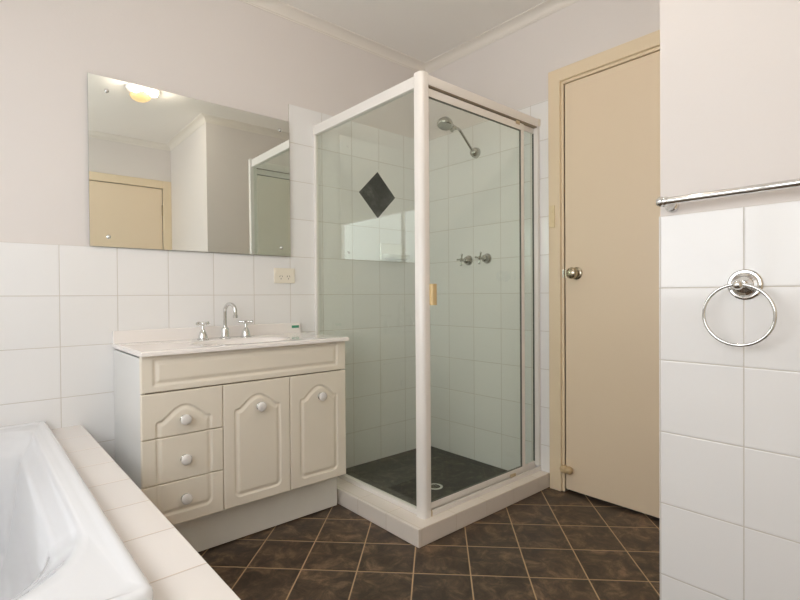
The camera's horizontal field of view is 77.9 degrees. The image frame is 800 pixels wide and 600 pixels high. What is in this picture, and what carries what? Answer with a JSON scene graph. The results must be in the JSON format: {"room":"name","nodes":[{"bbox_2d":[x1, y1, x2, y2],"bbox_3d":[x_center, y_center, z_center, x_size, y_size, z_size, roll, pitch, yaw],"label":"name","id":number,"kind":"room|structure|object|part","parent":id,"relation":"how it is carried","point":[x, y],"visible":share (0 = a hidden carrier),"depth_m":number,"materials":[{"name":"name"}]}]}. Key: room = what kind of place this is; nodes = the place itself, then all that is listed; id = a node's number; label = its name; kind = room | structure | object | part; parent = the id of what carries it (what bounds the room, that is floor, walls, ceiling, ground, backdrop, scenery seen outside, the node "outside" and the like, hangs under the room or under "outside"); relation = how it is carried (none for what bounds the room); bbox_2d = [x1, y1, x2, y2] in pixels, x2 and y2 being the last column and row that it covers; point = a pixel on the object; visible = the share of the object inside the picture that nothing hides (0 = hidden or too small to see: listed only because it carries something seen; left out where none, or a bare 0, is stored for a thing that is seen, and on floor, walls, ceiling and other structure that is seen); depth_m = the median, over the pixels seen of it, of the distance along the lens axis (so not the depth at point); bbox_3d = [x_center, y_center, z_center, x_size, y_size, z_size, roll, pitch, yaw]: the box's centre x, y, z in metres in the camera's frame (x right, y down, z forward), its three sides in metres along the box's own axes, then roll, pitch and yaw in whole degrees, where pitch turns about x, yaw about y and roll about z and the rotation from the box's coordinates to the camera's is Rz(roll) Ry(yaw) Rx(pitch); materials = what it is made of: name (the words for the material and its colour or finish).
{"room":"bathroom","nodes":[
{"label":"bathroom","id":0,"kind":"room"},
{"bbox_2d":[0,0,415,467],"bbox_3d":[-0.941,-0.258,2.329,3.098,2.477,0.121,-1,1,-41],"label":"wall","id":1,"kind":"structure","parent":0,"point":[63,297],"depth_m":2.25,"materials":[{"name":"paint"}]},
{"bbox_2d":[87,73,290,255],"bbox_3d":[-0.905,-0.569,2.264,0.890,0.694,0.015,-1,1,-41],"label":"wall mirror","id":2,"kind":"object","parent":1,"relation":"attached to","point":[168,171],"visible":1,"depth_m":2.21,"materials":[{"name":"white mirror"}]},
{"bbox_2d":[112,322,300,343],"bbox_3d":[-0.852,0.157,2.317,0.870,0.069,0.016,-1,1,-41],"label":"backsplash","id":3,"kind":"structure","parent":1,"relation":"attached to","point":[145,335],"depth_m":2.23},
{"bbox_2d":[274,268,294,282],"bbox_3d":[-0.594,-0.125,2.545,0.117,0.077,0.012,-1,1,-41],"label":"power outlet","id":4,"kind":"object","parent":1,"relation":"attached to","point":[281,275],"visible":1,"depth_m":2.54,"materials":[{"name":"beige plastic"}]},
{"bbox_2d":[239,0,424,71],"bbox_3d":[-0.894,-1.473,2.261,2.865,0.047,0.052,-1,1,-41],"label":"trim","id":5,"kind":"structure","parent":1,"relation":"attached to","point":[276,7],"depth_m":2.74,"materials":[{"name":"paint"}]},
{"bbox_2d":[380,243,409,260],"bbox_3d":[-0.026,-0.291,2.993,0.186,0.104,0.086,-1,1,-41],"label":"soap dish","id":6,"kind":"object","parent":1,"relation":"attached to","point":[389,252],"visible":1,"depth_m":2.99,"materials":[{"name":"white ceramic"}]},
{"bbox_2d":[382,253,409,259],"bbox_3d":[-0.023,-0.261,2.990,0.186,0.030,0.076,-1,1,-41],"label":"tray","id":7,"kind":"object","parent":6,"relation":"on","point":[385,256],"depth_m":2.96,"materials":[{"name":"white ceramic"}]},
{"bbox_2d":[279,0,545,62],"bbox_3d":[-0.010,-1.543,1.245,3.098,0.100,2.972,-1,1,-41],"label":"ceiling","id":8,"kind":"structure","parent":0,"point":[422,30],"depth_m":2.64,"materials":[{"name":"paint"}]},
{"bbox_2d":[198,487,659,599],"bbox_3d":[0.007,1.034,1.268,3.098,0.100,2.972,-1,1,-41],"label":"floor","id":9,"kind":"structure","parent":0,"point":[548,544],"depth_m":1.87,"materials":[{"name":"tile"}]},
{"bbox_2d":[51,425,239,599],"bbox_3d":[-1.060,0.748,1.031,0.931,0.490,1.680,-1,1,-41],"label":"surround","id":10,"kind":"object","parent":9,"relation":"on","point":[174,570],"visible":0.54,"depth_m":1.07,"materials":[{"name":"white tile"}]},
{"bbox_2d":[0,421,152,599],"bbox_3d":[-1.175,0.668,1.074,0.813,0.408,1.460,-1,1,-41],"label":"bathtub","id":11,"kind":"object","parent":10,"relation":"on","point":[57,542],"visible":1,"depth_m":1.18,"materials":[{"name":"ceramic"}]},
{"bbox_2d":[113,341,345,551],"bbox_3d":[-0.705,0.587,2.154,0.862,0.788,0.455,-1,1,-41],"label":"vanity cabinet","id":12,"kind":"object","parent":9,"relation":"on","point":[228,445],"visible":0.97,"depth_m":1.96,"materials":[{"name":"white laminate"}]},
{"bbox_3d":[-1.038,0.510,1.893,0.016,0.611,0.410,-1,1,-41],"label":"panel","id":13,"kind":"part","parent":12,"relation":"part of","materials":[{"name":"white laminate"}]},
{"bbox_3d":[-0.795,0.574,1.820,0.286,0.162,0.018,-1,1,-41],"label":"drawer","id":14,"kind":"part","parent":12,"relation":"part of","materials":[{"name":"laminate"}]},
{"bbox_3d":[-0.796,0.410,1.818,0.286,0.159,0.018,-1,1,-41],"label":"drawer","id":15,"kind":"part","parent":12,"relation":"part of","materials":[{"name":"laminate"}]},
{"bbox_3d":[-0.794,0.736,1.821,0.286,0.156,0.018,-1,1,-41],"label":"drawer","id":16,"kind":"part","parent":12,"relation":"part of","materials":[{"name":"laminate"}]},
{"bbox_2d":[112,322,348,356],"bbox_3d":[-0.709,0.214,2.156,0.874,0.182,0.447,-1,1,-41],"label":"countertop","id":17,"kind":"structure","parent":12,"relation":"on","point":[167,341],"depth_m":2.15,"materials":[{"name":"white stone"}]},
{"bbox_2d":[196,321,209,339],"bbox_3d":[-0.879,0.136,2.205,0.056,0.078,0.056,-1,1,-16],"label":"tap","id":18,"kind":"object","parent":17,"relation":"on","point":[202,335],"visible":1,"depth_m":2.19,"materials":[{"name":"silver metal"}]},
{"bbox_3d":[-0.879,0.105,2.205,0.056,0.017,0.056,-1,1,-16],"label":"handle","id":19,"kind":"part","parent":18,"relation":"part of","materials":[{"name":"silver metal"}]},
{"bbox_2d":[219,302,237,337],"bbox_3d":[-0.783,0.092,2.252,0.106,0.164,0.051,0,1,42],"label":"spout","id":20,"kind":"object","parent":17,"relation":"on","point":[224,330],"visible":1,"depth_m":2.26,"materials":[{"name":"silver metal"}]},
{"bbox_3d":[-0.803,0.146,2.271,0.051,0.056,0.051,-1,1,-41],"label":"spout","id":21,"kind":"part","parent":20,"relation":"part of","materials":[{"name":"silver metal"}]},
{"bbox_2d":[238,320,252,336],"bbox_3d":[-0.728,0.134,2.337,0.057,0.078,0.057,-1,1,-41],"label":"tap","id":22,"kind":"object","parent":17,"relation":"on","point":[245,332],"visible":1,"depth_m":2.33,"materials":[{"name":"silver metal"}]},
{"bbox_3d":[-0.729,0.102,2.337,0.057,0.016,0.057,-1,1,-41],"label":"handle","id":23,"kind":"part","parent":22,"relation":"part of","materials":[{"name":"silver metal"}]},
{"bbox_3d":[-0.581,0.258,2.006,0.860,0.130,0.018,-1,1,-41],"label":"fascia panel","id":24,"kind":"part","parent":12,"relation":"part of","materials":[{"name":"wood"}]},
{"bbox_3d":[-0.579,0.569,2.010,0.284,0.482,0.018,-1,1,-41],"label":"door","id":25,"kind":"part","parent":12,"relation":"part of","materials":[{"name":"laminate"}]},
{"bbox_3d":[-0.362,0.565,2.199,0.284,0.481,0.018,-1,1,-41],"label":"door","id":26,"kind":"part","parent":12,"relation":"part of","materials":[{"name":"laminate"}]},
{"bbox_2d":[337,446,549,547],"bbox_3d":[0.128,0.934,2.589,0.932,0.074,0.901,-1,1,-41],"label":"shower tray","id":27,"kind":"object","parent":9,"relation":"on","point":[395,475],"visible":0.73,"depth_m":2.40,"materials":[{"name":"white tile"}]},
{"bbox_2d":[313,71,540,518],"bbox_3d":[0.139,-0.024,2.616,0.859,1.842,0.870,-1,1,-41],"label":"shower frame","id":28,"kind":"object","parent":27,"relation":"on","point":[425,87],"visible":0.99,"depth_m":2.23,"materials":[{"name":"white metal"}]},
{"bbox_3d":[-0.181,0.890,2.381,0.024,0.022,0.808,-1,1,-41],"label":"sill","id":29,"kind":"part","parent":28,"relation":"part of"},
{"bbox_3d":[0.093,-0.019,2.051,0.045,1.842,0.045,-1,1,-41],"label":"corner post","id":30,"kind":"part","parent":28,"relation":"part of","materials":[{"name":"white metal"}]},
{"bbox_3d":[0.136,-0.023,2.054,0.030,0.088,0.028,-1,1,-41],"label":"handle","id":31,"kind":"part","parent":28,"relation":"part of","materials":[{"name":"beige plastic"}]},
{"bbox_3d":[0.370,-0.008,2.289,0.686,1.756,0.012,-1,1,-41],"label":"sliding door","id":32,"kind":"part","parent":28,"relation":"part of","materials":[{"name":"clear glass"}]},
{"bbox_3d":[0.423,0.883,2.342,0.814,0.028,0.038,-1,1,-41],"label":"sill","id":33,"kind":"part","parent":28,"relation":"part of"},
{"bbox_3d":[0.649,-0.880,2.547,0.121,0.027,0.008,-1,1,-41],"label":"pane rail","id":34,"kind":"part","parent":28,"relation":"part of","materials":[{"name":"white metal"}]},
{"bbox_3d":[0.661,0.856,2.562,0.121,0.020,0.008,-1,1,-41],"label":"pane rail","id":35,"kind":"part","parent":28,"relation":"part of","materials":[{"name":"white metal"}]},
{"bbox_2d":[428,0,659,490],"bbox_3d":[1.156,-0.271,2.195,0.120,2.477,2.859,-1,1,-41],"label":"wall","id":36,"kind":"structure","parent":0,"point":[474,202],"depth_m":2.81,"materials":[{"name":"paint"}]},
{"bbox_2d":[437,116,480,157],"bbox_3d":[0.335,-0.918,2.787,0.320,0.178,0.090,-1,1,-41],"label":"rose","id":37,"kind":"object","parent":36,"relation":"attached to","point":[445,123],"visible":1,"depth_m":2.75,"materials":[{"name":"silver metal"}]},
{"bbox_3d":[0.377,-0.913,2.834,0.181,0.119,0.017,-1,1,-44],"label":"arm","id":38,"kind":"part","parent":37,"relation":"part of","materials":[{"name":"silver metal"}]},
{"bbox_2d":[457,254,472,265],"bbox_3d":[0.380,-0.236,2.925,0.085,0.072,0.072,-1,1,-41],"label":"tap","id":39,"kind":"object","parent":36,"relation":"attached to","point":[467,260],"visible":1,"depth_m":2.92,"materials":[{"name":"silver metal"}]},
{"bbox_3d":[0.359,-0.235,2.907,0.029,0.072,0.072,-1,1,-41],"label":"handle","id":40,"kind":"part","parent":39,"relation":"part of","materials":[{"name":"silver metal"}]},
{"bbox_2d":[475,252,491,263],"bbox_3d":[0.471,-0.238,2.821,0.085,0.071,0.071,-1,1,-41],"label":"tap","id":41,"kind":"object","parent":36,"relation":"attached to","point":[486,258],"visible":1,"depth_m":2.82,"materials":[{"name":"silver metal"}]},
{"bbox_3d":[0.450,-0.238,2.802,0.029,0.071,0.071,-1,1,-41],"label":"handle","id":42,"kind":"part","parent":41,"relation":"part of","materials":[{"name":"silver metal"}]},
{"bbox_3d":[0.475,-0.033,2.890,0.007,1.998,0.903,-1,1,-41],"label":"tile panel","id":43,"kind":"part","parent":36,"relation":"part of","materials":[{"name":"white tile"}]},
{"bbox_2d":[425,0,578,73],"bbox_3d":[0.728,-1.486,2.544,0.052,0.047,1.764,-1,1,-41],"label":"trim","id":44,"kind":"structure","parent":36,"relation":"attached to","point":[547,7],"depth_m":2.75,"materials":[{"name":"paint"}]},
{"bbox_2d":[548,30,659,517],"bbox_3d":[1.068,-0.096,2.240,0.157,2.128,0.849,-1,1,-41],"label":"door","id":45,"kind":"structure","parent":36,"relation":"in","point":[607,272],"depth_m":2.33,"materials":[{"name":"beige paint"}]},
{"bbox_2d":[549,205,554,227],"bbox_3d":[0.770,-0.423,2.512,0.010,0.112,0.031,-1,1,-41],"label":"light switch","id":46,"kind":"object","parent":45,"relation":"attached to","point":[551,208],"visible":1,"depth_m":2.51,"materials":[{"name":"beige plastic"}]},
{"bbox_2d":[560,465,572,474],"bbox_3d":[0.831,0.848,2.470,0.043,0.041,0.060,-1,1,-41],"label":"door stop","id":47,"kind":"object","parent":45,"relation":"attached to","point":[565,469],"visible":1,"depth_m":2.46,"materials":[{"name":"beige rubber"}]},
{"bbox_3d":[0.848,-0.131,2.421,0.065,0.062,0.062,-1,1,-41],"label":"handle","id":48,"kind":"part","parent":45,"relation":"part of","materials":[{"name":"silver metal"}]},
{"bbox_2d":[659,0,799,599],"bbox_3d":[1.347,-0.264,1.272,0.821,2.477,0.978,-1,1,-41],"label":"wall","id":49,"kind":"structure","parent":0,"point":[729,416],"depth_m":1.24,"materials":[{"name":"tile"}]},
{"bbox_2d":[656,178,799,212],"bbox_3d":[0.924,-0.254,1.078,0.076,0.036,0.679,-1,1,-41],"label":"towel rail","id":50,"kind":"object","parent":49,"relation":"attached to","point":[671,204],"visible":1,"depth_m":1.19,"materials":[{"name":"silver metal"}]},
{"bbox_3d":[1.044,0.375,1.008,0.003,1.209,0.978,-1,1,-41],"label":"tile panel","id":51,"kind":"part","parent":49,"relation":"part of","materials":[{"name":"white tile"}]},
{"bbox_2d":[702,269,777,346],"bbox_3d":[0.828,0.019,1.205,0.055,0.189,0.155,-1,1,-41],"label":"towel ring","id":52,"kind":"object","parent":49,"relation":"attached to","point":[744,284],"visible":1,"depth_m":1.20,"materials":[{"name":"silver metal"}]},
{"bbox_3d":[0.837,-0.038,1.207,0.038,0.075,0.075,-1,1,-41],"label":"wall plate","id":53,"kind":"part","parent":52,"relation":"part of","materials":[{"name":"silver metal"}]}
]}

